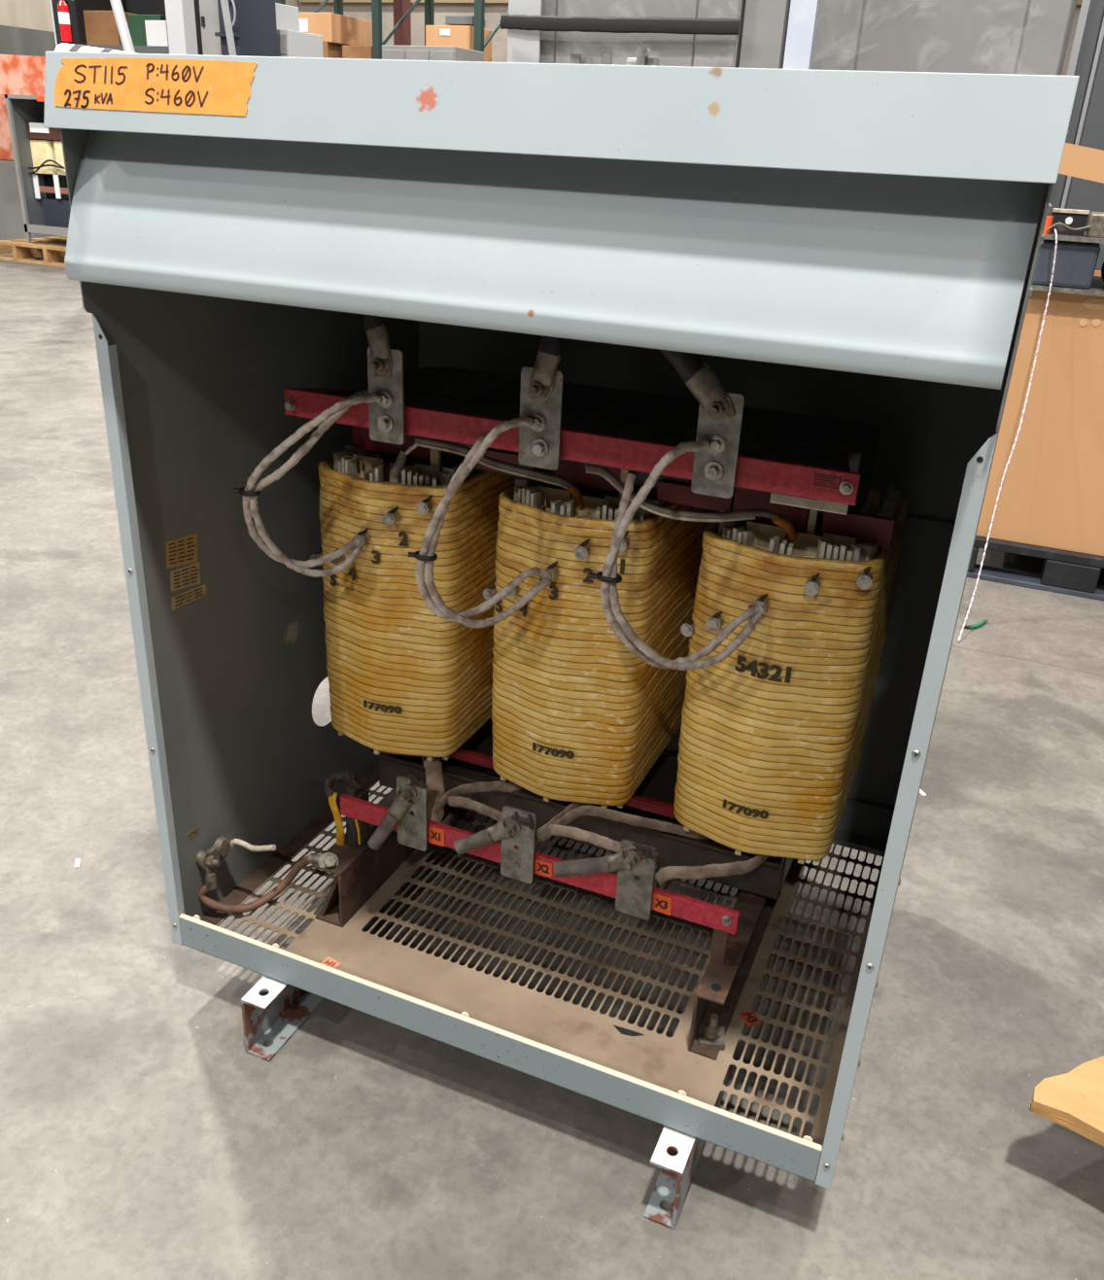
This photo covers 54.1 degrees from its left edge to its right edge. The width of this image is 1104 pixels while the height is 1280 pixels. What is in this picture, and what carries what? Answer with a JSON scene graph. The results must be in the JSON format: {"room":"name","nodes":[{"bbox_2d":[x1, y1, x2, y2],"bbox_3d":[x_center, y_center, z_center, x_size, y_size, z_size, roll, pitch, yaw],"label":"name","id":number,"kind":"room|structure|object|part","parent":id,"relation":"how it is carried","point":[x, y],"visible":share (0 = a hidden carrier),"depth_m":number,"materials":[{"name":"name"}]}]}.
{"room":"warehouse","nodes":[
{"label":"warehouse","id":0,"kind":"room"},
{"bbox_2d":[0,0,299,32],"bbox_3d":[-9.359,-10.215,12.091,0.200,5.200,22.500,13,27,20],"label":"wall","id":1,"kind":"structure","parent":0,"point":[24,14],"depth_m":16.27,"materials":[{"name":"beige paint"}]},
{"bbox_2d":[0,25,55,56],"bbox_3d":[-9.523,-6.766,13.683,0.220,2.405,22.500,13,27,20],"label":"baseboard","id":2,"kind":"structure","parent":1,"relation":"attached to","point":[17,41],"depth_m":16.29,"materials":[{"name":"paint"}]},
{"bbox_2d":[0,253,1103,1279],"bbox_3d":[-3.450,-4.151,11.679,46.000,0.100,42.000,13,27,20],"label":"floor","id":3,"kind":"structure","parent":0,"point":[141,1137],"depth_m":1.66,"materials":[{"name":"concrete"}]},
{"bbox_2d":[0,236,67,267],"bbox_3d":[-4.356,-3.690,10.274,1.639,0.160,1.120,13,27,20],"label":"pallet","id":4,"kind":"object","parent":3,"relation":"on","point":[52,250],"visible":0.31,"depth_m":9.97,"materials":[{"name":"brown wood"}]},
{"bbox_2d":[0,160,63,240],"bbox_3d":[-5.747,-4.684,11.514,0.979,0.796,0.500,13,27,20],"label":"box","id":5,"kind":"object","parent":4,"relation":"on","point":[12,226],"visible":0.17,"depth_m":11.24,"materials":[{"name":"grey metal"}]},
{"bbox_2d":[0,94,14,161],"bbox_3d":[-5.757,-5.329,11.176,0.927,0.651,0.400,13,27,20],"label":"load","id":6,"kind":"object","parent":5,"relation":"on","point":[6,148],"visible":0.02,"depth_m":10.93},
{"bbox_2d":[4,94,68,242],"bbox_3d":[-4.267,-4.289,9.926,0.882,1.228,0.813,13,27,20],"label":"cabinet","id":7,"kind":"object","parent":4,"relation":"on","point":[20,109],"visible":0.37,"depth_m":9.80,"materials":[{"name":"grey metal"}]},
{"bbox_3d":[-4.809,-4.232,9.743,0.035,1.228,0.030,13,27,20],"label":"post","id":8,"kind":"part","parent":7,"relation":"part of","materials":[{"name":"grey metal"}]},
{"bbox_2d":[0,54,45,96],"bbox_3d":[-4.591,-5.047,9.682,0.850,0.319,0.500,13,27,20],"label":"wrapped bundle","id":9,"kind":"object","parent":7,"relation":"on","point":[19,75],"visible":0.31,"depth_m":9.45,"materials":[{"name":"orange plastic"}]},
{"bbox_3d":[-4.241,-4.831,9.671,0.882,0.030,0.800,13,27,20],"label":"panel","id":10,"kind":"part","parent":7,"relation":"part of","materials":[{"name":"grey metal"}]},
{"bbox_3d":[-4.443,-3.705,9.803,0.882,0.068,0.030,13,27,20],"label":"sill","id":11,"kind":"part","parent":7,"relation":"part of","materials":[{"name":"grey metal"}]},
{"bbox_2d":[25,121,70,227],"bbox_3d":[-4.503,-4.259,9.944,0.762,0.895,0.370,13,27,20],"label":"transformer","id":12,"kind":"object","parent":7,"relation":"in","point":[48,158],"visible":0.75,"depth_m":9.84,"materials":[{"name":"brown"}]},
{"bbox_2d":[74,858,80,867],"bbox_3d":[-0.870,0.409,1.981,0.008,0.003,0.024,-5,26,-16],"label":"scrap","id":13,"kind":"object","parent":3,"relation":"on","point":[78,861],"visible":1,"depth_m":1.98,"materials":[{"name":"white paper"}]},
{"bbox_2d":[49,0,203,55],"bbox_3d":[-2.808,-4.232,7.210,1.171,3.855,0.250,13,27,20],"label":"frame","id":14,"kind":"object","parent":3,"relation":"on","point":[183,17],"visible":0.12,"depth_m":7.05,"materials":[{"name":"grey metal"}]},
{"bbox_3d":[-3.327,-4.249,7.369,0.104,3.705,0.120,13,27,20],"label":"post","id":15,"kind":"part","parent":14,"relation":"part of","materials":[{"name":"grey metal"}]},
{"bbox_2d":[51,0,79,45],"bbox_3d":[-3.287,-4.159,7.250,0.156,0.300,0.115,13,27,20],"label":"fire extinguisher","id":16,"kind":"object","parent":14,"relation":"attached to","point":[64,11],"visible":0.98,"depth_m":7.23,"materials":[{"name":"red metal"}]},
{"bbox_3d":[-2.416,-4.046,7.030,0.142,3.705,0.120,13,27,20],"label":"post","id":17,"kind":"part","parent":14,"relation":"part of","materials":[{"name":"grey metal"}]},
{"bbox_3d":[-2.398,-3.923,7.242,0.064,3.305,0.100,13,27,20],"label":"post","id":18,"kind":"part","parent":14,"relation":"part of","materials":[{"name":"black"}]},
{"bbox_2d":[74,0,201,54],"bbox_3d":[-4.153,-5.857,11.231,1.288,3.305,0.850,13,27,20],"label":"storage shelf","id":19,"kind":"object","parent":3,"relation":"on","point":[137,7],"visible":0.07,"depth_m":11.04,"materials":[{"name":"grey metal"}]},
{"bbox_2d":[83,10,135,45],"bbox_3d":[-4.477,-6.290,11.163,0.446,0.313,0.500,13,27,20],"label":"carton","id":20,"kind":"object","parent":19,"relation":"on","point":[101,28],"visible":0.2,"depth_m":10.95,"materials":[{"name":"brown cardboard"}]},
{"bbox_3d":[-3.995,-6.004,11.567,1.288,3.305,0.050,13,27,20],"label":"panel","id":21,"kind":"part","parent":19,"relation":"part of","materials":[{"name":"black metal"}]},
{"bbox_2d":[128,14,165,45],"bbox_3d":[-3.952,-6.159,10.974,0.405,0.282,0.500,13,27,20],"label":"box","id":22,"kind":"object","parent":19,"relation":"on","point":[137,27],"visible":0.34,"depth_m":10.78,"materials":[{"name":"green cardboard"}]},
{"bbox_2d":[144,20,168,46],"bbox_3d":[-3.882,-5.976,10.653,0.290,0.227,0.020,13,27,20],"label":"board","id":23,"kind":"object","parent":19,"relation":"on","point":[155,30],"visible":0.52,"depth_m":10.65,"materials":[{"name":"white paper"}]},
{"bbox_2d":[199,0,221,55],"bbox_3d":[-2.625,-4.349,9.233,0.200,2.386,0.715,13,27,20],"label":"tall cabinet","id":24,"kind":"object","parent":3,"relation":"on","point":[208,9],"visible":0.19,"depth_m":8.63,"materials":[{"name":"white metal"}]},
{"bbox_2d":[214,0,277,56],"bbox_3d":[-2.456,-4.105,8.897,0.326,2.242,0.728,13,27,20],"label":"machine","id":25,"kind":"object","parent":3,"relation":"on","point":[247,27],"visible":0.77,"depth_m":8.54,"materials":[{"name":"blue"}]},
{"bbox_2d":[276,29,323,58],"bbox_3d":[-2.232,-4.255,9.569,0.234,1.971,0.510,13,27,20],"label":"box","id":26,"kind":"object","parent":3,"relation":"on","point":[291,43],"visible":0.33,"depth_m":9.07,"materials":[{"name":"grey cardboard"}]},
{"bbox_3d":[-2.291,-4.956,8.991,0.194,0.140,0.010,13,27,20],"label":"vent panel","id":27,"kind":"part","parent":26,"relation":"part of","materials":[{"name":"grey metal"}]},
{"bbox_2d":[275,2,299,31],"bbox_3d":[-2.436,-4.396,9.602,0.217,2.179,0.510,13,27,20],"label":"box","id":28,"kind":"object","parent":26,"relation":"on","point":[287,17],"visible":0.16,"depth_m":9.22,"materials":[{"name":"grey cardboard"}]},
{"bbox_2d":[275,0,508,59],"bbox_3d":[-1.605,-6.193,11.758,2.439,3.705,1.170,13,27,20],"label":"rack","id":29,"kind":"object","parent":3,"relation":"on","point":[479,45],"visible":0.07,"depth_m":11.14,"materials":[{"name":"green metal"}]},
{"bbox_2d":[322,41,344,58],"bbox_3d":[-2.507,-6.487,11.946,0.598,0.152,0.800,13,27,20],"label":"carton","id":30,"kind":"object","parent":29,"relation":"on","point":[329,50],"visible":0.28,"depth_m":11.58,"materials":[{"name":"brown cardboard"}]},
{"bbox_2d":[298,12,372,45],"bbox_3d":[-2.475,-6.673,11.847,0.666,0.272,0.804,13,27,20],"label":"carton","id":31,"kind":"object","parent":30,"relation":"on","point":[334,28],"visible":0.56,"depth_m":11.52,"materials":[{"name":"cardboard"}]},
{"bbox_2d":[342,45,372,59],"bbox_3d":[-1.941,-6.303,11.642,0.359,0.125,0.600,13,27,20],"label":"carton","id":32,"kind":"object","parent":29,"relation":"on","point":[348,51],"visible":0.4,"depth_m":11.38,"materials":[{"name":"brown cardboard"}]},
{"bbox_2d":[425,25,491,62],"bbox_3d":[-0.960,-6.151,11.186,0.512,0.322,0.504,13,27,20],"label":"carton","id":33,"kind":"object","parent":29,"relation":"on","point":[461,36],"visible":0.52,"depth_m":10.96,"materials":[{"name":"cardboard"}]},
{"bbox_2d":[445,15,485,27],"bbox_3d":[-0.881,-6.301,11.014,0.309,0.077,0.300,13,27,20],"label":"box","id":34,"kind":"object","parent":33,"relation":"on","point":[449,19],"visible":0.82,"depth_m":10.89,"materials":[{"name":"grey"}]},
{"bbox_2d":[393,0,411,45],"bbox_3d":[-1.769,-8.497,12.667,0.121,7.105,0.200,13,27,20],"label":"steel column","id":35,"kind":"structure","parent":3,"relation":"on","point":[402,35],"depth_m":13.09,"materials":[{"name":"red metal"}]},
{"bbox_2d":[381,44,484,61],"bbox_3d":[-1.177,-4.732,10.703,0.778,1.980,0.615,13,27,20],"label":"tall cabinet","id":36,"kind":"object","parent":3,"relation":"on","point":[406,52],"visible":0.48,"depth_m":10.07,"materials":[{"name":"grey metal"}]},
{"bbox_3d":[-1.500,-5.327,10.237,0.239,0.460,0.015,13,27,20],"label":"door","id":37,"kind":"part","parent":36,"relation":"part of","materials":[{"name":"grey metal"}]},
{"bbox_3d":[-1.262,-5.274,10.149,0.239,0.460,0.015,13,27,20],"label":"door","id":38,"kind":"part","parent":36,"relation":"part of","materials":[{"name":"grey metal"}]},
{"bbox_3d":[-1.024,-5.221,10.060,0.239,0.460,0.015,13,27,20],"label":"door","id":39,"kind":"part","parent":36,"relation":"part of","materials":[{"name":"grey metal"}]},
{"bbox_2d":[43,51,1079,1230],"bbox_3d":[0.046,-0.065,1.555,1.006,1.304,0.830,13,27,20],"label":"cabinet","id":40,"kind":"object","parent":3,"relation":"on","point":[860,246],"visible":0.77,"depth_m":1.18,"materials":[{"name":"grey metal"}]},
{"bbox_3d":[-0.548,0.040,1.460,0.019,0.930,0.014,13,27,20],"label":"post","id":41,"kind":"part","parent":40,"relation":"part of","materials":[{"name":"grey metal"}]},
{"bbox_3d":[-0.404,-0.218,1.717,0.002,1.195,0.773,13,27,20],"label":"panel","id":42,"kind":"part","parent":40,"relation":"part of","materials":[{"name":"grey paint"}]},
{"bbox_3d":[-0.270,0.417,1.910,0.042,0.103,0.812,13,27,20],"label":"foot rail","id":43,"kind":"part","parent":40,"relation":"part of","materials":[{"name":"metal"}]},
{"bbox_3d":[-0.114,0.532,1.482,0.962,0.052,0.032,13,27,20],"label":"sill","id":44,"kind":"part","parent":40,"relation":"part of","materials":[{"name":"grey paint"}]},
{"bbox_2d":[64,130,1045,389],"bbox_3d":[-0.064,-0.423,1.046,0.990,0.220,0.112,13,27,20],"label":"hood","id":45,"kind":"object","parent":40,"relation":"attached to","point":[900,254],"depth_m":0.98,"materials":[{"name":"grey paint"}]},
{"bbox_3d":[0.079,-0.627,1.307,1.005,0.073,0.805,13,27,20],"label":"lid","id":46,"kind":"part","parent":40,"relation":"part of","materials":[{"name":"grey paint"}]},
{"bbox_2d":[232,314,909,1060],"bbox_3d":[0.055,-0.036,1.616,0.828,0.989,0.594,13,27,20],"label":"transformer","id":47,"kind":"object","parent":40,"relation":"on","point":[529,590],"visible":0.98,"depth_m":1.49,"materials":[{"name":"yellow varnished winding insulation"},{"name":"steel"},{"name":"red fibreglass"}]},
{"bbox_3d":[-0.208,-0.307,1.359,0.050,0.118,0.004,13,27,20],"label":"terminal plate","id":48,"kind":"part","parent":47,"relation":"part of","materials":[{"name":"metal"}]},
{"bbox_3d":[-0.209,0.259,1.614,0.050,0.120,0.004,13,27,20],"label":"terminal plate","id":49,"kind":"part","parent":47,"relation":"part of","materials":[{"name":"metal"}]},
{"bbox_3d":[-0.049,0.295,1.555,0.051,0.120,0.004,13,27,20],"label":"terminal plate","id":50,"kind":"part","parent":47,"relation":"part of","materials":[{"name":"metal"}]},
{"bbox_3d":[-0.014,-0.263,1.286,0.053,0.118,0.004,13,27,20],"label":"terminal plate","id":51,"kind":"part","parent":47,"relation":"part of","materials":[{"name":"metal"}]},
{"bbox_3d":[0.115,0.332,1.494,0.051,0.120,0.004,13,27,20],"label":"terminal plate","id":52,"kind":"part","parent":47,"relation":"part of","materials":[{"name":"metal"}]},
{"bbox_2d":[698,1024,725,1048],"bbox_3d":[0.224,0.556,1.517,0.036,0.006,0.036,5,25,4],"label":"washer","id":53,"kind":"object","parent":47,"relation":"in","point":[708,1039],"depth_m":1.51,"materials":[{"name":"metal"}]},
{"bbox_3d":[0.185,-0.219,1.212,0.049,0.118,0.004,13,27,20],"label":"terminal plate","id":54,"kind":"part","parent":47,"relation":"part of","materials":[{"name":"metal"}]},
{"bbox_2d":[567,53,581,64],"bbox_3d":[0.021,-0.518,0.965,0.014,0.010,0.014,13,27,20],"label":"nut","id":55,"kind":"object","parent":40,"relation":"on","point":[574,58],"visible":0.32,"depth_m":0.96,"materials":[{"name":"metal"}]},
{"bbox_2d":[581,57,592,64],"bbox_3d":[0.031,-0.514,0.962,0.014,0.007,0.014,13,27,20],"label":"nut","id":56,"kind":"object","parent":40,"relation":"on","point":[584,60],"visible":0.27,"depth_m":0.96,"materials":[{"name":"metal"}]},
{"bbox_2d":[600,52,613,65],"bbox_3d":[0.048,-0.512,0.955,0.014,0.011,0.014,13,27,20],"label":"nut","id":57,"kind":"object","parent":40,"relation":"on","point":[605,58],"visible":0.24,"depth_m":0.95,"materials":[{"name":"metal"}]},
{"bbox_2d":[626,46,650,65],"bbox_3d":[0.076,-0.508,0.944,0.020,0.017,0.011,13,27,20],"label":"bolt","id":58,"kind":"object","parent":40,"relation":"on","point":[642,54],"visible":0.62,"depth_m":0.94,"materials":[{"name":"metal"}]},
{"bbox_2d":[647,57,658,66],"bbox_3d":[0.088,-0.502,0.941,0.014,0.008,0.014,13,27,20],"label":"nut","id":59,"kind":"object","parent":40,"relation":"on","point":[651,61],"visible":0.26,"depth_m":0.94,"materials":[{"name":"metal"}]},
{"bbox_3d":[0.299,0.545,1.696,0.042,0.103,0.816,13,27,20],"label":"foot rail","id":60,"kind":"part","parent":40,"relation":"part of","materials":[{"name":"metal"}]},
{"bbox_3d":[0.202,-0.254,1.860,1.000,1.195,0.032,13,27,20],"label":"panel","id":61,"kind":"part","parent":40,"relation":"part of","materials":[{"name":"grey paint"}]},
{"bbox_2d":[739,1010,761,1026],"bbox_3d":[0.286,0.546,1.560,0.022,0.001,0.026,-5,26,-17],"label":"sticker","id":62,"kind":"object","parent":40,"relation":"on","point":[749,1018],"visible":1,"depth_m":1.56,"materials":[{"name":"red"}]},
{"bbox_3d":[0.353,0.241,1.125,0.019,0.930,0.014,13,27,20],"label":"post","id":63,"kind":"part","parent":40,"relation":"part of","materials":[{"name":"grey metal"}]},
{"bbox_3d":[0.512,-0.014,1.376,0.002,1.195,0.773,13,27,20],"label":"panel","id":64,"kind":"part","parent":40,"relation":"part of","materials":[{"name":"grey paint"}]},
{"bbox_2d":[500,0,745,68],"bbox_3d":[0.375,-1.968,4.369,0.903,2.425,0.883,13,27,20],"label":"tall cabinet","id":65,"kind":"object","parent":3,"relation":"on","point":[689,33],"visible":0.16,"depth_m":3.86,"materials":[{"name":"grey metal"}]},
{"bbox_3d":[-0.083,-1.917,4.172,0.170,2.295,0.013,13,27,20],"label":"door","id":66,"kind":"part","parent":65,"relation":"part of","materials":[{"name":"grey metal"}]},
{"bbox_3d":[0.243,-1.844,4.051,0.525,2.295,0.013,13,27,20],"label":"door","id":67,"kind":"part","parent":65,"relation":"part of","materials":[{"name":"grey metal"}]},
{"bbox_3d":[0.557,-1.774,3.934,0.143,2.295,0.013,13,27,20],"label":"door","id":68,"kind":"part","parent":65,"relation":"part of","materials":[{"name":"grey metal"}]},
{"bbox_2d":[738,0,791,69],"bbox_3d":[0.849,-1.856,4.201,0.151,2.405,0.714,13,27,20],"label":"tall cabinet","id":69,"kind":"object","parent":3,"relation":"on","point":[765,21],"visible":0.02,"depth_m":3.73,"materials":[{"name":"grey metal"}]},
{"bbox_2d":[782,0,820,69],"bbox_3d":[0.813,-1.638,3.787,0.088,2.355,0.040,13,27,20],"label":"sheet","id":70,"kind":"object","parent":3,"relation":"on","point":[803,14],"visible":0.02,"depth_m":3.59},
{"bbox_2d":[810,0,1076,75],"bbox_3d":[1.367,-1.756,4.019,0.846,2.425,0.845,13,27,20],"label":"tall cabinet","id":71,"kind":"object","parent":3,"relation":"on","point":[1013,37],"visible":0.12,"depth_m":3.51,"materials":[{"name":"grey metal"}]},
{"bbox_3d":[0.925,-1.692,3.797,0.180,2.295,0.013,13,27,20],"label":"door","id":72,"kind":"part","parent":71,"relation":"part of","materials":[{"name":"grey metal"}]},
{"bbox_3d":[1.244,-1.621,3.678,0.500,2.295,0.013,13,27,20],"label":"door","id":73,"kind":"part","parent":71,"relation":"part of","materials":[{"name":"grey metal"}]},
{"bbox_3d":[1.535,-1.557,3.570,0.118,2.295,0.013,13,27,20],"label":"door","id":74,"kind":"part","parent":71,"relation":"part of","materials":[{"name":"grey metal"}]},
{"bbox_2d":[962,618,987,629],"bbox_3d":[1.253,-0.046,3.187,0.110,0.012,0.028,-12,29,-29],"label":"wire","id":75,"kind":"object","parent":3,"relation":"on","point":[983,621],"visible":0.94,"depth_m":3.17,"materials":[{"name":"green"}]},
{"bbox_2d":[967,535,1103,600],"bbox_3d":[2.048,-0.334,3.749,1.135,0.135,0.950,13,27,20],"label":"pallet","id":76,"kind":"object","parent":3,"relation":"on","point":[1063,571],"visible":0.27,"depth_m":3.45,"materials":[{"name":"black plastic"},{"name":"dark blue-grey plastic"}]},
{"bbox_2d":[976,270,1103,555],"bbox_3d":[2.047,-0.748,3.560,1.078,0.774,0.880,13,27,20],"label":"box","id":77,"kind":"object","parent":76,"relation":"on","point":[1052,495],"visible":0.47,"depth_m":3.33,"materials":[{"name":"cardboard"}]},
{"bbox_2d":[1031,207,1103,296],"bbox_3d":[1.978,-1.115,3.160,1.080,0.219,0.520,13,27,20],"label":"shelf","id":78,"kind":"object","parent":77,"relation":"on","point":[1096,288],"depth_m":3.12,"materials":[{"name":"grey metal"}]},
{"bbox_2d":[957,229,1057,641],"bbox_3d":[1.306,-0.578,3.067,0.034,1.077,0.546,13,27,21],"label":"hanging wire","id":79,"kind":"object","parent":78,"relation":"hanging from","point":[1055,247],"visible":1,"depth_m":3.18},
{"bbox_2d":[1042,215,1053,234],"bbox_3d":[1.429,-1.197,3.120,0.024,0.048,0.024,13,27,20],"label":"spool","id":80,"kind":"object","parent":78,"relation":"on","point":[1049,222],"visible":0.7,"depth_m":3.11,"materials":[{"name":"orange plastic"}]},
{"bbox_2d":[1032,239,1100,289],"bbox_3d":[1.540,-1.139,3.248,0.166,0.124,0.300,13,27,20],"label":"storage bin","id":81,"kind":"object","parent":78,"relation":"on","point":[1075,265],"visible":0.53,"depth_m":3.12,"materials":[{"name":"plastic"}]},
{"bbox_2d":[1031,276,1103,296],"bbox_3d":[1.974,-1.021,3.203,1.080,0.012,0.520,13,27,20],"label":"tray","id":82,"kind":"object","parent":78,"relation":"on","point":[1096,288],"depth_m":3.14,"materials":[{"name":"metal"}]},
{"bbox_2d":[1047,221,1090,232],"bbox_3d":[1.480,-1.180,3.094,0.114,0.030,0.030,13,27,20],"label":"loose wires","id":83,"kind":"object","parent":78,"relation":"on","point":[1061,227],"visible":1,"depth_m":3.09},
{"bbox_3d":[1.505,-1.218,3.150,0.097,0.067,0.075,13,27,20],"label":"metal bracket","id":84,"kind":"part","parent":78,"relation":"part of","materials":[{"name":"black metal"}]},
{"bbox_2d":[1043,231,1103,243],"bbox_3d":[1.980,-1.148,3.145,1.080,0.012,0.520,13,27,20],"label":"tray","id":85,"kind":"object","parent":78,"relation":"on","point":[1075,238],"depth_m":3.08,"materials":[{"name":"metal"}]},
{"bbox_2d":[1085,211,1103,238],"bbox_3d":[1.689,-1.174,3.079,0.300,0.064,0.120,13,27,20],"label":"housing","id":86,"kind":"object","parent":78,"relation":"on","point":[1095,221],"visible":1,"depth_m":3.08,"materials":[{"name":"metal"}]},
{"bbox_3d":[1.664,-1.071,3.131,0.129,0.118,0.107,13,27,20],"label":"cable coil","id":87,"kind":"part","parent":78,"relation":"part of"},
{"bbox_2d":[1058,142,1103,183],"bbox_3d":[1.761,-1.039,3.647,0.521,1.182,0.012,13,27,20],"label":"cardboard sheet","id":88,"kind":"object","parent":77,"relation":"in","point":[1078,161],"visible":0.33,"depth_m":3.46,"materials":[{"name":"brown cardboard"}]},
{"bbox_2d":[1028,1055,1103,1146],"bbox_3d":[0.971,0.629,1.533,0.565,0.150,0.900,13,27,20],"label":"plywood board","id":89,"kind":"object","parent":3,"relation":"on","point":[1074,1099],"visible":1,"depth_m":1.40,"materials":[{"name":"brown wood"}]},
{"bbox_2d":[1047,0,1103,271],"bbox_3d":[2.296,-1.822,4.285,0.590,2.405,0.614,13,27,20],"label":"tall cabinet","id":90,"kind":"object","parent":3,"relation":"on","point":[1083,193],"visible":0.02,"depth_m":4.02,"materials":[{"name":"grey metal"}]},
{"bbox_3d":[2.041,-1.764,4.073,0.135,2.295,0.013,13,27,20],"label":"door","id":91,"kind":"part","parent":90,"relation":"part of","materials":[{"name":"grey"}]},
{"bbox_3d":[2.277,-1.711,3.985,0.365,2.295,0.013,13,27,20],"label":"door","id":92,"kind":"part","parent":90,"relation":"part of","materials":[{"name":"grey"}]},
{"bbox_2d":[1066,0,1090,75],"bbox_3d":[1.870,-1.746,4.075,0.026,2.405,0.040,13,27,20],"label":"upright","id":93,"kind":"object","parent":3,"relation":"on","point":[1085,7],"visible":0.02,"depth_m":3.87,"materials":[{"name":"grey metal"}]},
{"bbox_2d":[1060,17,1103,208],"bbox_3d":[1.937,-1.731,4.050,0.013,2.405,0.040,13,27,20],"label":"upright","id":94,"kind":"object","parent":3,"relation":"on","point":[1101,34],"visible":0.44,"depth_m":3.92,"materials":[{"name":"grey metal"}]},
{"bbox_3d":[-2.104,-2.060,5.544,0.243,1.378,0.200,13,27,20],"label":"crate","id":95,"kind":"object","parent":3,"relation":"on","visible":0},
{"bbox_2d":[54,42,137,53],"bbox_3d":[-2.192,-2.797,5.262,0.468,0.184,0.156,13,27,20],"label":"roll","id":96,"kind":"object","parent":95,"relation":"on","point":[62,47],"visible":0.16,"depth_m":5.22,"materials":[{"name":"white"}]},
{"bbox_2d":[299,1,1081,75],"bbox_3d":[8.591,-10.077,16.615,29.700,7.605,0.200,13,27,20],"label":"wall","id":97,"kind":"structure","parent":0,"point":[362,11],"depth_m":20.73,"materials":[{"name":"beige paint"}]},
{"bbox_2d":[298,0,1082,5],"bbox_3d":[8.095,-9.904,16.704,28.600,0.160,0.130,13,27,20],"label":"trim","id":98,"kind":"structure","parent":97,"relation":"attached to","point":[1079,2],"depth_m":20.50,"materials":[{"name":"beige"}]}
]}

